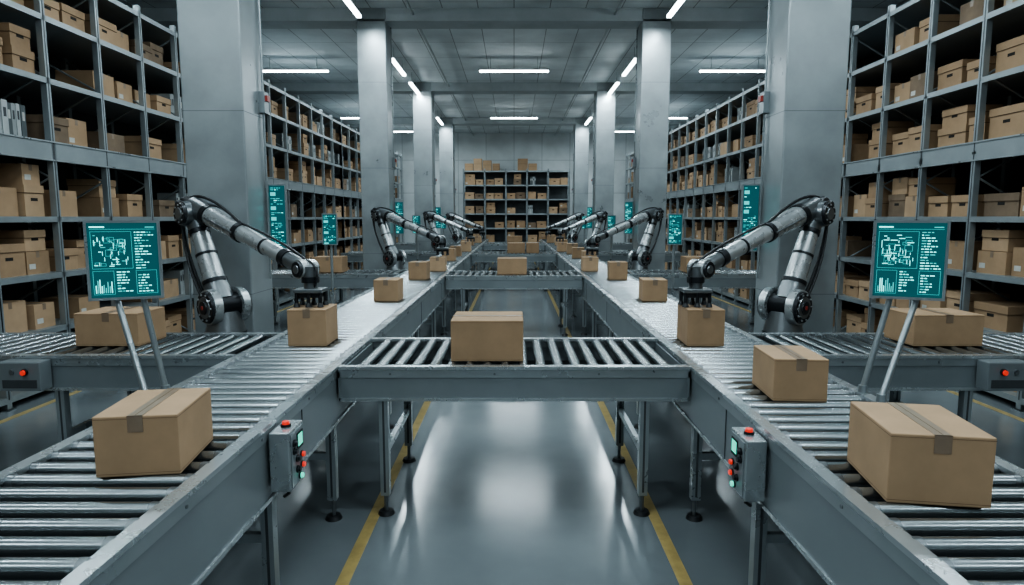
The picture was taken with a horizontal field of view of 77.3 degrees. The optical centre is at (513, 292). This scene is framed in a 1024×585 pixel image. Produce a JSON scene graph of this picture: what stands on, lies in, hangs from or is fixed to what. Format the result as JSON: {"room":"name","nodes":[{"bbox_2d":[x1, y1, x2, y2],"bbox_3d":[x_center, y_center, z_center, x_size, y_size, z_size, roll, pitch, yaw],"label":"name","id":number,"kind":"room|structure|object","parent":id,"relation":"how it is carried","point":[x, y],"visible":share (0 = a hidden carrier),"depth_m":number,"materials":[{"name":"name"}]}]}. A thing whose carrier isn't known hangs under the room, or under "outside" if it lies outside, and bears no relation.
{"room":"distribution center","nodes":[
{"label":"distribution center","id":0,"kind":"room"},
{"bbox_2d":[117,0,359,132],"bbox_3d":[-6.575,-2.256,11.314,0.150,5.350,33.000,0,7,0],"label":"wall","id":1,"kind":"structure","parent":0,"point":[121,1],"depth_m":18.73,"materials":[{"name":"concrete"}]},
{"bbox_2d":[0,262,1023,584],"bbox_3d":[0.000,0.449,11.631,13.000,0.102,33.000,0,7,0],"label":"floor","id":2,"kind":"structure","parent":0,"point":[494,492],"depth_m":4.07,"materials":[{"name":"concrete"}]},
{"bbox_2d":[0,298,13,411],"bbox_3d":[-5.100,-0.731,2.673,1.040,4.330,5.980,0,7,0],"label":"storage rack","id":3,"kind":"object","parent":2,"relation":"on","point":[3,402],"visible":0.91,"depth_m":5.76,"materials":[{"name":"metal"}]},
{"bbox_2d":[0,0,195,411],"bbox_3d":[-5.100,-1.415,8.513,1.040,4.330,5.980,0,7,0],"label":"storage rack","id":4,"kind":"object","parent":2,"relation":"on","point":[56,45],"visible":0.38,"depth_m":7.56,"materials":[{"name":"metal"}]},
{"bbox_2d":[0,0,194,391],"bbox_3d":[-4.920,-1.344,8.511,0.516,3.950,5.774,0,7,0],"label":"boxes","id":5,"kind":"object","parent":4,"relation":"in","point":[22,252],"visible":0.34,"depth_m":6.81,"materials":[{"name":"cardboard"}]},
{"bbox_2d":[0,332,279,441],"bbox_3d":[-2.971,0.791,4.422,2.458,0.901,0.830,0,7,0],"label":"conveyor","id":6,"kind":"object","parent":2,"relation":"on","point":[184,355],"visible":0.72,"depth_m":4.00,"materials":[{"name":"metal"}]},
{"bbox_2d":[0,359,52,390],"bbox_3d":[-3.000,0.508,3.915,0.256,0.180,0.130,0,7,0],"label":"control unit","id":7,"kind":"object","parent":6,"relation":"attached to","point":[15,374],"visible":1,"depth_m":3.88,"materials":[{"name":"metal"}]},
{"bbox_2d":[74,306,166,345],"bbox_3d":[-2.700,0.228,4.406,0.421,0.222,0.343,0,7,0],"label":"cardboard box","id":8,"kind":"object","parent":6,"relation":"on","point":[102,326],"visible":0.95,"depth_m":4.24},
{"bbox_2d":[176,0,273,331],"bbox_3d":[-2.453,-1.574,5.489,0.595,5.350,0.510,0,7,0],"label":"support pillar","id":9,"kind":"structure","parent":2,"relation":"on","point":[225,103],"depth_m":5.31,"materials":[{"name":"concrete"}]},
{"bbox_2d":[268,184,288,248],"bbox_3d":[-2.134,-0.672,5.783,0.182,0.604,0.056,0,7,0],"label":"display","id":10,"kind":"object","parent":9,"relation":"attached to","point":[277,193],"visible":0.83,"depth_m":5.75,"materials":[{"name":"glass"}]},
{"bbox_2d":[0,239,488,584],"bbox_3d":[-1.375,-0.082,11.871,0.740,0.901,27.600,0,7,0],"label":"conveyor","id":11,"kind":"object","parent":2,"relation":"on","point":[61,523],"visible":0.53,"depth_m":2.27,"materials":[{"name":"metal"}]},
{"bbox_2d":[82,220,169,389],"bbox_3d":[-1.811,0.084,2.991,0.313,0.838,0.239,-3,7,-24],"label":"monitor","id":12,"kind":"object","parent":11,"relation":"on","point":[123,258],"visible":0.96,"depth_m":3.02,"materials":[{"name":"metal"}]},
{"bbox_2d":[91,388,213,477],"bbox_3d":[-1.265,0.485,2.272,0.263,0.207,0.343,-1,7,-8],"label":"cardboard box","id":13,"kind":"object","parent":11,"relation":"on","point":[159,431],"visible":1,"depth_m":2.12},
{"bbox_2d":[268,420,305,497],"bbox_3d":[-0.961,0.722,2.743,0.105,0.351,0.180,0,7,0],"label":"control box","id":14,"kind":"object","parent":11,"relation":"attached to","point":[287,453],"visible":1,"depth_m":2.66,"materials":[{"name":"metal"}]},
{"bbox_2d":[287,303,337,345],"bbox_3d":[-1.375,0.217,4.385,0.256,0.247,0.303,0,7,-1],"label":"cardboard box","id":15,"kind":"object","parent":11,"relation":"on","point":[314,325],"visible":0.86,"depth_m":4.24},
{"bbox_2d":[373,277,403,301],"bbox_3d":[-1.300,-0.034,6.641,0.251,0.222,0.293,0,7,1],"label":"cardboard box","id":16,"kind":"object","parent":11,"relation":"on","point":[386,289],"visible":1,"depth_m":6.50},
{"bbox_2d":[408,261,429,279],"bbox_3d":[-1.320,-0.312,8.924,0.251,0.242,0.293,0,7,2],"label":"cardboard box","id":17,"kind":"object","parent":11,"relation":"on","point":[417,270],"visible":1,"depth_m":8.78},
{"bbox_2d":[430,256,446,270],"bbox_3d":[-1.220,-0.465,10.316,0.251,0.222,0.293,0,7,-1],"label":"cardboard box","id":18,"kind":"object","parent":11,"relation":"on","point":[437,263],"visible":0.9,"depth_m":10.17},
{"bbox_2d":[442,248,455,260],"bbox_3d":[-1.300,-0.765,12.798,0.251,0.242,0.293,0,7,3],"label":"cardboard box","id":19,"kind":"object","parent":11,"relation":"on","point":[452,251],"visible":0.52,"depth_m":12.66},
{"bbox_2d":[450,246,461,255],"bbox_3d":[-1.300,-0.930,14.289,0.251,0.222,0.293,0,7,0],"label":"cardboard box","id":20,"kind":"object","parent":11,"relation":"on","point":[458,248],"visible":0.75,"depth_m":14.14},
{"bbox_2d":[461,241,470,250],"bbox_3d":[-1.220,-1.172,16.274,0.251,0.242,0.293,0,7,1],"label":"cardboard box","id":21,"kind":"object","parent":11,"relation":"on","point":[466,246],"visible":0.73,"depth_m":16.13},
{"bbox_2d":[473,236,481,242],"bbox_3d":[-1.250,-1.825,21.937,0.251,0.222,0.293,0,7,3],"label":"cardboard box","id":22,"kind":"object","parent":11,"relation":"on","point":[478,239],"visible":0.91,"depth_m":21.79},
{"bbox_2d":[173,195,328,331],"bbox_3d":[-1.964,0.219,4.880,1.709,1.930,0.491,4,8,29],"label":"robot","id":23,"kind":"object","parent":2,"relation":"on","point":[222,307],"visible":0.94,"depth_m":4.93,"materials":[{"name":"metal"}]},
{"bbox_2d":[263,79,344,307],"bbox_3d":[-5.100,-2.099,14.353,1.040,4.330,5.980,0,7,0],"label":"storage rack","id":24,"kind":"object","parent":2,"relation":"on","point":[297,192],"visible":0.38,"depth_m":14.49,"materials":[{"name":"metal"}]},
{"bbox_2d":[266,100,339,290],"bbox_3d":[-4.918,-2.027,14.352,0.510,3.949,5.773,0,7,0],"label":"boxes","id":25,"kind":"object","parent":24,"relation":"in","point":[276,108],"visible":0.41,"depth_m":14.40,"materials":[{"name":"cardboard"}]},
{"bbox_2d":[321,213,337,303],"bbox_3d":[-2.380,-0.128,8.387,0.240,1.802,0.240,0,7,0],"label":"display stand","id":26,"kind":"object","parent":2,"relation":"on","point":[329,220],"visible":0.88,"depth_m":8.27,"materials":[{"name":"metal"}]},
{"bbox_2d":[306,123,362,269],"bbox_3d":[-5.100,-2.783,20.193,1.040,4.330,5.980,0,7,0],"label":"storage rack","id":27,"kind":"object","parent":2,"relation":"on","point":[351,198],"visible":0.27,"depth_m":18.68,"materials":[{"name":"metal"}]},
{"bbox_2d":[326,133,362,269],"bbox_3d":[-4.919,-2.709,20.192,0.517,3.944,5.774,0,7,0],"label":"boxes","id":28,"kind":"object","parent":27,"relation":"in","point":[352,143],"visible":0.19,"depth_m":18.59,"materials":[{"name":"cardboard"}]},
{"bbox_2d":[272,270,406,323],"bbox_3d":[-2.971,0.116,10.183,2.458,0.901,0.830,0,7,0],"label":"conveyor","id":29,"kind":"object","parent":2,"relation":"on","point":[281,279],"visible":0.54,"depth_m":9.76,"materials":[{"name":"metal"}]},
{"bbox_2d":[313,256,347,272],"bbox_3d":[-2.900,-0.451,10.116,0.451,0.242,0.363,0,7,0],"label":"cardboard box","id":30,"kind":"object","parent":29,"relation":"on","point":[340,263],"visible":0.81,"depth_m":9.94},
{"bbox_2d":[356,8,396,290],"bbox_3d":[-2.453,-2.290,11.597,0.595,5.350,0.510,0,7,0],"label":"support pillar","id":31,"kind":"structure","parent":2,"relation":"on","point":[378,161],"depth_m":11.32,"materials":[{"name":"concrete"}]},
{"bbox_2d":[394,201,403,233],"bbox_3d":[-2.134,-1.388,11.891,0.182,0.604,0.056,0,7,0],"label":"display","id":32,"kind":"object","parent":31,"relation":"attached to","point":[399,205],"visible":0.62,"depth_m":11.86,"materials":[{"name":"glass"}]},
{"bbox_2d":[359,152,403,250],"bbox_3d":[-5.100,-3.320,24.782,1.040,4.330,3.460,0,7,0],"label":"storage rack","id":33,"kind":"object","parent":2,"relation":"on","point":[396,155],"visible":0.12,"depth_m":25.70,"materials":[{"name":"metal"}]},
{"bbox_2d":[341,251,440,289],"bbox_3d":[-2.971,-0.559,15.943,2.458,0.901,0.830,0,7,0],"label":"conveyor","id":34,"kind":"object","parent":2,"relation":"on","point":[353,256],"visible":0.45,"depth_m":15.52,"materials":[{"name":"metal"}]},
{"bbox_2d":[371,207,448,269],"bbox_3d":[-1.724,-0.473,10.790,1.709,1.930,0.491,4,8,29],"label":"robot","id":35,"kind":"object","parent":2,"relation":"on","point":[394,259],"visible":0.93,"depth_m":10.84,"materials":[{"name":"metal"}]},
{"bbox_2d":[412,215,420,260],"bbox_3d":[-2.150,-0.814,14.247,0.240,1.802,0.240,0,7,0],"label":"display stand","id":36,"kind":"object","parent":2,"relation":"on","point":[415,218],"visible":0.55,"depth_m":14.11,"materials":[{"name":"metal"}]},
{"bbox_2d":[412,82,436,250],"bbox_3d":[-2.453,-3.005,17.706,0.595,5.350,0.510,0,7,0],"label":"support pillar","id":37,"kind":"structure","parent":2,"relation":"on","point":[425,180],"depth_m":17.41,"materials":[{"name":"concrete"}]},
{"bbox_2d":[436,207,441,228],"bbox_3d":[-2.134,-2.103,18.000,0.182,0.604,0.056,0,7,0],"label":"display","id":38,"kind":"object","parent":37,"relation":"attached to","point":[438,209],"visible":0.65,"depth_m":17.99,"materials":[{"name":"glass"}]},
{"bbox_2d":[396,242,460,249],"bbox_3d":[-2.971,-1.233,21.704,2.458,0.901,0.830,0,7,0],"label":"conveyor","id":39,"kind":"object","parent":2,"relation":"on","point":[399,245],"visible":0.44,"depth_m":21.27,"materials":[{"name":"metal"}]},
{"bbox_2d":[439,118,455,241],"bbox_3d":[-2.453,-3.715,23.764,0.595,5.350,0.510,0,7,0],"label":"support pillar","id":40,"kind":"structure","parent":2,"relation":"on","point":[446,131],"depth_m":23.46,"materials":[{"name":"concrete"}]},
{"bbox_2d":[423,211,474,250],"bbox_3d":[-1.663,-1.166,16.700,1.709,1.930,0.491,4,8,29],"label":"robot","id":41,"kind":"object","parent":2,"relation":"on","point":[429,216],"visible":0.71,"depth_m":16.69,"materials":[{"name":"metal"}]},
{"bbox_2d":[446,212,484,241],"bbox_3d":[-1.663,-1.829,22.361,1.709,1.930,0.491,4,8,29],"label":"robot","id":42,"kind":"object","parent":2,"relation":"on","point":[456,236],"visible":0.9,"depth_m":22.38,"materials":[{"name":"metal"}]},
{"bbox_2d":[338,337,689,516],"bbox_3d":[0.000,0.820,4.174,2.024,0.901,0.930,0,7,0],"label":"conveyor","id":43,"kind":"object","parent":2,"relation":"on","point":[406,369],"visible":0.83,"depth_m":3.70,"materials":[{"name":"metal"}]},
{"bbox_2d":[451,311,522,360],"bbox_3d":[-0.160,0.265,3.978,0.433,0.246,0.381,0,7,0],"label":"cardboard box","id":44,"kind":"object","parent":43,"relation":"on","point":[475,335],"visible":1,"depth_m":3.79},
{"bbox_2d":[445,271,582,335],"bbox_3d":[0.000,0.145,9.934,2.024,0.901,0.930,0,7,0],"label":"conveyor","id":45,"kind":"object","parent":2,"relation":"on","point":[463,280],"visible":0.87,"depth_m":9.46,"materials":[{"name":"metal"}]},
{"bbox_2d":[497,257,526,274],"bbox_3d":[-0.030,-0.410,9.769,0.443,0.242,0.401,0,7,0],"label":"cardboard box","id":46,"kind":"object","parent":45,"relation":"on","point":[505,265],"visible":1,"depth_m":9.57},
{"bbox_2d":[471,252,556,290],"bbox_3d":[0.000,-0.530,15.695,2.024,0.901,0.930,0,7,0],"label":"conveyor","id":47,"kind":"object","parent":2,"relation":"on","point":[482,257],"visible":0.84,"depth_m":15.22,"materials":[{"name":"metal"}]},
{"bbox_2d":[507,242,524,252],"bbox_3d":[0.050,-1.091,15.579,0.423,0.242,0.401,0,7,0],"label":"cardboard box","id":48,"kind":"object","parent":47,"relation":"on","point":[512,247],"visible":0.98,"depth_m":15.38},
{"bbox_2d":[526,242,538,252],"bbox_3d":[0.450,-1.091,15.579,0.303,0.242,0.401,0,7,0],"label":"cardboard box","id":49,"kind":"object","parent":47,"relation":"on","point":[531,247],"visible":0.98,"depth_m":15.38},
{"bbox_2d":[483,243,544,270],"bbox_3d":[0.000,-1.204,21.456,2.024,0.901,0.930,0,7,0],"label":"conveyor","id":50,"kind":"object","parent":2,"relation":"on","point":[486,246],"visible":0.46,"depth_m":20.98,"materials":[{"name":"metal"}]},
{"bbox_2d":[507,236,521,242],"bbox_3d":[0.020,-1.766,21.340,0.503,0.242,0.401,0,7,0],"label":"cardboard box","id":51,"kind":"object","parent":50,"relation":"on","point":[509,238],"visible":0.7,"depth_m":21.14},
{"bbox_2d":[463,169,569,251],"bbox_3d":[0.100,-3.305,27.099,4.500,3.760,0.840,0,7,0],"label":"storage rack","id":52,"kind":"object","parent":2,"relation":"on","point":[556,194],"visible":0.6,"depth_m":27.37,"materials":[{"name":"metal"}]},
{"bbox_2d":[465,159,567,241],"bbox_3d":[0.090,-3.564,26.991,4.293,4.060,0.495,0,7,0],"label":"boxes","id":53,"kind":"object","parent":52,"relation":"in","point":[523,164],"visible":0.78,"depth_m":26.72,"materials":[{"name":"cardboard"}]},
{"bbox_2d":[545,212,583,241],"bbox_3d":[1.734,-1.829,22.361,1.709,1.930,0.491,-4,8,-29],"label":"robot","id":54,"kind":"object","parent":2,"relation":"on","point":[573,236],"visible":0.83,"depth_m":22.38,"materials":[{"name":"metal"}]},
{"bbox_2d":[572,118,588,241],"bbox_3d":[2.453,-3.715,23.764,0.595,5.350,0.510,0,7,0],"label":"support pillar","id":55,"kind":"structure","parent":2,"relation":"on","point":[580,131],"depth_m":23.46,"materials":[{"name":"concrete"}]},
{"bbox_2d":[556,211,607,247],"bbox_3d":[1.734,-1.166,16.700,1.709,1.930,0.491,-4,8,-29],"label":"robot","id":56,"kind":"object","parent":2,"relation":"on","point":[600,216],"visible":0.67,"depth_m":16.72,"materials":[{"name":"metal"}]},
{"bbox_2d":[582,216,586,249],"bbox_3d":[2.200,-1.488,20.008,0.240,1.802,0.240,0,7,0],"label":"display stand","id":57,"kind":"object","parent":2,"relation":"on","point":[584,227],"visible":0.38,"depth_m":19.90,"materials":[{"name":"metal"}]},
{"bbox_2d":[568,242,632,268],"bbox_3d":[2.971,-1.233,21.704,2.458,0.901,0.830,0,7,0],"label":"conveyor","id":58,"kind":"object","parent":2,"relation":"on","point":[616,245],"visible":0.36,"depth_m":21.28,"materials":[{"name":"metal"}]},
{"bbox_2d":[591,82,615,262],"bbox_3d":[2.453,-3.005,17.706,0.595,5.350,0.510,0,7,0],"label":"support pillar","id":59,"kind":"structure","parent":2,"relation":"on","point":[602,180],"depth_m":17.41,"materials":[{"name":"concrete"}]},
{"bbox_2d":[587,207,591,228],"bbox_3d":[2.134,-2.103,18.000,0.182,0.604,0.056,0,7,0],"label":"display","id":60,"kind":"object","parent":59,"relation":"attached to","point":[589,209],"visible":0.62,"depth_m":17.96,"materials":[{"name":"glass"}]},
{"bbox_2d":[607,215,615,260],"bbox_3d":[2.150,-0.814,14.247,0.240,1.802,0.240,0,7,0],"label":"display stand","id":61,"kind":"object","parent":2,"relation":"on","point":[611,219],"visible":0.65,"depth_m":14.12,"materials":[{"name":"metal"}]},
{"bbox_2d":[586,207,663,269],"bbox_3d":[1.833,-0.473,10.790,1.709,1.930,0.491,-4,8,-29],"label":"robot","id":62,"kind":"object","parent":2,"relation":"on","point":[640,258],"visible":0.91,"depth_m":10.84,"materials":[{"name":"metal"}]},
{"bbox_2d":[597,251,687,289],"bbox_3d":[2.971,-0.559,15.943,2.458,0.901,0.830,0,7,0],"label":"conveyor","id":63,"kind":"object","parent":2,"relation":"on","point":[604,256],"visible":0.37,"depth_m":15.52,"materials":[{"name":"metal"}]},
{"bbox_2d":[624,152,669,250],"bbox_3d":[5.100,-3.320,24.782,1.040,4.330,3.460,0,7,0],"label":"storage rack","id":64,"kind":"object","parent":2,"relation":"on","point":[631,155],"visible":0.07,"depth_m":25.70,"materials":[{"name":"metal"}]},
{"bbox_2d":[628,163,632,250],"bbox_3d":[4.921,-3.228,24.803,0.511,3.901,3.253,0,7,0],"label":"boxes","id":65,"kind":"object","parent":64,"relation":"in","point":[629,163],"visible":0.02,"depth_m":25.66,"materials":[{"name":"cardboard"}]},
{"bbox_2d":[631,8,671,269],"bbox_3d":[2.453,-2.290,11.597,0.595,5.350,0.510,0,7,0],"label":"support pillar","id":66,"kind":"structure","parent":2,"relation":"on","point":[649,161],"depth_m":11.31,"materials":[{"name":"concrete"}]},
{"bbox_2d":[624,201,632,233],"bbox_3d":[2.134,-1.388,11.891,0.182,0.604,0.056,0,7,0],"label":"display","id":67,"kind":"object","parent":66,"relation":"attached to","point":[628,205],"visible":0.78,"depth_m":11.86,"materials":[{"name":"glass"}]},
{"bbox_2d":[667,213,682,295],"bbox_3d":[2.080,-0.128,8.387,0.240,1.802,0.240,0,7,0],"label":"display stand","id":68,"kind":"object","parent":2,"relation":"on","point":[675,220],"visible":0.83,"depth_m":8.27,"materials":[{"name":"metal"}]},
{"bbox_2d":[628,270,755,323],"bbox_3d":[2.971,0.116,10.183,2.458,0.901,0.830,0,7,0],"label":"conveyor","id":69,"kind":"object","parent":2,"relation":"on","point":[721,279],"visible":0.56,"depth_m":9.76,"materials":[{"name":"metal"}]},
{"bbox_2d":[680,256,714,272],"bbox_3d":[2.900,-0.451,10.116,0.451,0.242,0.363,0,7,0],"label":"cardboard box","id":70,"kind":"object","parent":69,"relation":"on","point":[684,261],"visible":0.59,"depth_m":10.04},
{"bbox_2d":[666,120,721,269],"bbox_3d":[5.100,-2.783,20.193,1.040,4.330,5.980,0,7,0],"label":"storage rack","id":71,"kind":"object","parent":2,"relation":"on","point":[677,197],"visible":0.17,"depth_m":18.24,"materials":[{"name":"metal"}]},
{"bbox_2d":[665,132,698,269],"bbox_3d":[4.918,-2.692,20.214,0.510,3.904,5.773,0,7,0],"label":"boxes","id":72,"kind":"object","parent":71,"relation":"in","point":[683,138],"visible":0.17,"depth_m":18.31,"materials":[{"name":"cardboard"}]},
{"bbox_2d":[683,79,764,307],"bbox_3d":[5.100,-2.099,14.353,1.040,4.330,5.980,0,7,0],"label":"storage rack","id":73,"kind":"object","parent":2,"relation":"on","point":[753,124],"visible":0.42,"depth_m":14.33,"materials":[{"name":"metal"}]},
{"bbox_2d":[688,99,761,298],"bbox_3d":[4.919,-2.030,14.371,0.513,3.949,5.773,0,7,0],"label":"boxes","id":74,"kind":"object","parent":73,"relation":"in","point":[751,107],"visible":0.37,"depth_m":14.50,"materials":[{"name":"cardboard"}]},
{"bbox_2d":[678,195,835,331],"bbox_3d":[1.813,0.219,4.880,1.709,1.930,0.491,-4,8,-29],"label":"robot","id":75,"kind":"object","parent":2,"relation":"on","point":[786,307],"visible":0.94,"depth_m":4.93,"materials":[{"name":"metal"}]},
{"bbox_2d":[540,239,1023,584],"bbox_3d":[1.375,-0.082,11.871,0.740,0.901,27.600,0,7,0],"label":"conveyor","id":76,"kind":"object","parent":2,"relation":"on","point":[821,504],"visible":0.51,"depth_m":2.36,"materials":[{"name":"metal"}]},
{"bbox_2d":[547,235,553,242],"bbox_3d":[1.250,-1.835,21.935,0.251,0.242,0.293,0,7,1],"label":"cardboard box","id":77,"kind":"object","parent":76,"relation":"on","point":[550,238],"visible":1,"depth_m":21.80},
{"bbox_2d":[557,242,566,250],"bbox_3d":[1.220,-1.163,16.275,0.251,0.222,0.293,0,7,-1],"label":"cardboard box","id":78,"kind":"object","parent":76,"relation":"on","point":[561,246],"visible":0.92,"depth_m":16.14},
{"bbox_2d":[567,243,577,253],"bbox_3d":[1.380,-1.044,15.182,0.251,0.242,0.293,0,7,2],"label":"cardboard box","id":79,"kind":"object","parent":76,"relation":"on","point":[569,245],"visible":0.77,"depth_m":15.04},
{"bbox_2d":[572,247,583,257],"bbox_3d":[1.360,-0.848,13.594,0.251,0.222,0.293,0,7,3],"label":"cardboard box","id":80,"kind":"object","parent":76,"relation":"on","point":[576,251],"visible":0.83,"depth_m":13.46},
{"bbox_2d":[581,250,596,255],"bbox_3d":[1.380,-0.649,11.805,0.251,0.242,0.293,0,7,-2],"label":"cardboard box","id":81,"kind":"object","parent":76,"relation":"on","point":[583,252],"visible":0.18,"depth_m":11.65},
{"bbox_2d":[581,256,598,270],"bbox_3d":[1.220,-0.465,10.316,0.251,0.222,0.293,0,7,1],"label":"cardboard box","id":82,"kind":"object","parent":76,"relation":"on","point":[588,263],"visible":1,"depth_m":10.17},
{"bbox_2d":[607,261,627,279],"bbox_3d":[1.440,-0.312,8.924,0.251,0.242,0.293,0,7,3],"label":"cardboard box","id":83,"kind":"object","parent":76,"relation":"on","point":[616,270],"visible":1,"depth_m":8.78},
{"bbox_2d":[639,277,667,301],"bbox_3d":[1.440,-0.034,6.641,0.251,0.222,0.293,0,7,3],"label":"cardboard box","id":84,"kind":"object","parent":76,"relation":"on","point":[651,289],"visible":1,"depth_m":6.50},
{"bbox_2d":[677,304,724,345],"bbox_3d":[1.275,0.217,4.385,0.246,0.247,0.303,0,7,1],"label":"cardboard box","id":85,"kind":"object","parent":76,"relation":"on","point":[703,325],"visible":0.8,"depth_m":4.24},
{"bbox_2d":[728,427,766,506],"bbox_3d":[0.961,0.736,2.664,0.105,0.351,0.180,0,7,0],"label":"control box","id":86,"kind":"object","parent":76,"relation":"attached to","point":[748,454],"visible":1,"depth_m":2.58,"materials":[{"name":"metal"}]},
{"bbox_2d":[752,345,828,401],"bbox_3d":[1.340,0.388,3.126,0.246,0.202,0.333,0,7,4],"label":"cardboard box","id":87,"kind":"object","parent":76,"relation":"on","point":[781,372],"visible":1,"depth_m":2.97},
{"bbox_2d":[857,220,950,402],"bbox_3d":[1.831,0.078,3.049,0.340,0.838,0.216,-2,7,-14],"label":"monitor","id":88,"kind":"object","parent":76,"relation":"on","point":[909,258],"visible":0.99,"depth_m":3.02,"materials":[{"name":"glowing screen glass"},{"name":"plastic"},{"name":"steel"}]},
{"bbox_2d":[846,401,997,508],"bbox_3d":[1.285,0.506,2.053,0.286,0.217,0.343,1,7,9],"label":"cardboard box","id":89,"kind":"object","parent":76,"relation":"on","point":[926,454],"visible":1,"depth_m":1.90,"materials":[{"name":"cardboard"}]},
{"bbox_2d":[754,0,851,331],"bbox_3d":[2.453,-1.574,5.489,0.595,5.350,0.510,0,7,0],"label":"support pillar","id":90,"kind":"structure","parent":2,"relation":"on","point":[802,103],"depth_m":5.31,"materials":[{"name":"concrete"}]},
{"bbox_2d":[739,184,759,251],"bbox_3d":[2.134,-0.672,5.783,0.182,0.604,0.056,0,7,0],"label":"display","id":91,"kind":"object","parent":90,"relation":"attached to","point":[750,193],"visible":0.6,"depth_m":5.75,"materials":[{"name":"glass"}]},
{"bbox_2d":[748,332,1023,422],"bbox_3d":[2.971,0.791,4.422,2.458,0.901,0.830,0,7,0],"label":"conveyor","id":92,"kind":"object","parent":2,"relation":"on","point":[918,368],"visible":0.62,"depth_m":4.00,"materials":[{"name":"metal"}]},
{"bbox_2d":[884,308,984,345],"bbox_3d":[2.880,0.233,4.407,0.461,0.212,0.343,0,7,0],"label":"cardboard box","id":93,"kind":"object","parent":92,"relation":"on","point":[929,326],"visible":0.9,"depth_m":4.24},
{"bbox_2d":[975,359,1023,390],"bbox_3d":[3.000,0.508,3.915,0.256,0.180,0.130,0,7,0],"label":"control unit","id":94,"kind":"object","parent":92,"relation":"attached to","point":[992,374],"visible":1,"depth_m":3.88,"materials":[{"name":"metal"}]},
{"bbox_2d":[832,0,1023,411],"bbox_3d":[5.100,-1.415,8.513,1.040,4.330,5.980,0,7,0],"label":"storage rack","id":95,"kind":"object","parent":2,"relation":"on","point":[994,165],"visible":0.36,"depth_m":7.48,"materials":[{"name":"metal"}]},
{"bbox_2d":[833,0,1023,392],"bbox_3d":[4.918,-1.324,8.534,0.509,3.904,5.773,0,7,0],"label":"boxes","id":96,"kind":"object","parent":95,"relation":"in","point":[1000,252],"visible":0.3,"depth_m":6.97,"materials":[{"name":"cardboard"}]},
{"bbox_2d":[125,0,902,132],"bbox_3d":[0.000,-4.963,10.997,13.000,0.100,33.000,0,7,0],"label":"ceiling","id":97,"kind":"structure","parent":0,"point":[567,54],"depth_m":14.49,"materials":[{"name":"metal"}]},
{"bbox_2d":[263,57,328,71],"bbox_3d":[-5.000,-5.161,14.498,1.600,0.322,0.090,0,7,0],"label":"lamp","id":98,"kind":"object","parent":97,"relation":"hanging from","point":[264,70],"depth_m":14.48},
{"bbox_2d":[343,0,361,17],"bbox_3d":[-2.560,-4.608,9.780,0.090,0.322,1.600,0,7,0],"label":"lamp","id":99,"kind":"object","parent":97,"relation":"hanging from","point":[349,3],"depth_m":10.15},
{"bbox_2d":[392,47,405,75],"bbox_3d":[-2.560,-5.120,14.151,0.090,0.322,1.600,0,7,0],"label":"lamp","id":100,"kind":"object","parent":97,"relation":"hanging from","point":[394,61],"depth_m":14.08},
{"bbox_2d":[408,72,419,94],"bbox_3d":[-2.560,-5.399,16.534,0.090,0.322,1.600,0,7,0],"label":"lamp","id":101,"kind":"object","parent":97,"relation":"hanging from","point":[411,83],"depth_m":16.23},
{"bbox_2d":[405,0,473,135],"bbox_3d":[-1.750,-4.814,11.015,0.044,0.042,33.000,0,7,0],"label":"ceiling pipe","id":102,"kind":"object","parent":97,"relation":"attached to","point":[406,1],"depth_m":13.91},
{"bbox_2d":[140,8,887,28],"bbox_3d":[0.000,-4.837,11.299,13.000,0.220,0.470,0,7,0],"label":"ceiling beam","id":103,"kind":"structure","parent":97,"relation":"attached to","point":[271,18],"depth_m":11.09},
{"bbox_2d":[272,83,755,93],"bbox_3d":[0.000,-5.553,17.407,13.000,0.220,0.470,0,7,0],"label":"ceiling beam","id":104,"kind":"structure","parent":97,"relation":"attached to","point":[291,88],"depth_m":17.20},
{"bbox_2d":[335,118,692,125],"bbox_3d":[0.000,-6.262,23.466,13.000,0.220,0.470,0,7,0],"label":"ceiling beam","id":105,"kind":"structure","parent":97,"relation":"attached to","point":[396,121],"depth_m":23.25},
{"bbox_2d":[479,57,548,71],"bbox_3d":[0.000,-5.161,14.498,1.600,0.322,0.090,0,7,0],"label":"lamp","id":106,"kind":"object","parent":97,"relation":"hanging from","point":[481,70],"depth_m":14.48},
{"bbox_2d":[554,0,622,135],"bbox_3d":[1.750,-4.814,11.015,0.044,0.042,33.000,0,7,0],"label":"ceiling pipe","id":107,"kind":"object","parent":97,"relation":"hanging from","point":[621,1],"depth_m":13.92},
{"bbox_2d":[608,72,619,94],"bbox_3d":[2.560,-5.399,16.534,0.090,0.322,1.600,0,7,0],"label":"lamp","id":108,"kind":"object","parent":97,"relation":"hanging from","point":[616,83],"depth_m":16.24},
{"bbox_2d":[622,47,635,75],"bbox_3d":[2.560,-5.120,14.151,0.090,0.322,1.600,0,7,0],"label":"lamp","id":109,"kind":"object","parent":97,"relation":"hanging from","point":[633,61],"depth_m":14.07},
{"bbox_2d":[666,0,684,17],"bbox_3d":[2.560,-4.608,9.780,0.090,0.322,1.600,0,7,0],"label":"lamp","id":110,"kind":"object","parent":97,"relation":"hanging from","point":[678,3],"depth_m":10.15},
{"bbox_2d":[699,57,764,71],"bbox_3d":[5.000,-5.161,14.498,1.600,0.322,0.090,0,7,0],"label":"lamp","id":111,"kind":"object","parent":97,"relation":"hanging from","point":[701,70],"depth_m":14.48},
{"bbox_2d":[394,133,633,250],"bbox_3d":[0.000,-4.184,27.777,13.000,5.350,0.150,0,7,0],"label":"wall","id":112,"kind":"structure","parent":0,"point":[551,152],"depth_m":27.51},
{"bbox_2d":[490,117,537,118],"bbox_3d":[0.000,-5.963,21.351,1.600,0.322,0.090,0,7,0],"label":"lamp","id":113,"kind":"object","parent":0,"point":[490,117],"depth_m":21.32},
{"bbox_2d":[669,0,910,131],"bbox_3d":[6.575,-2.256,11.314,0.150,5.350,33.000,0,7,0],"label":"wall","id":114,"kind":"structure","parent":0,"point":[901,3],"depth_m":18.70,"materials":[{"name":"concrete"}]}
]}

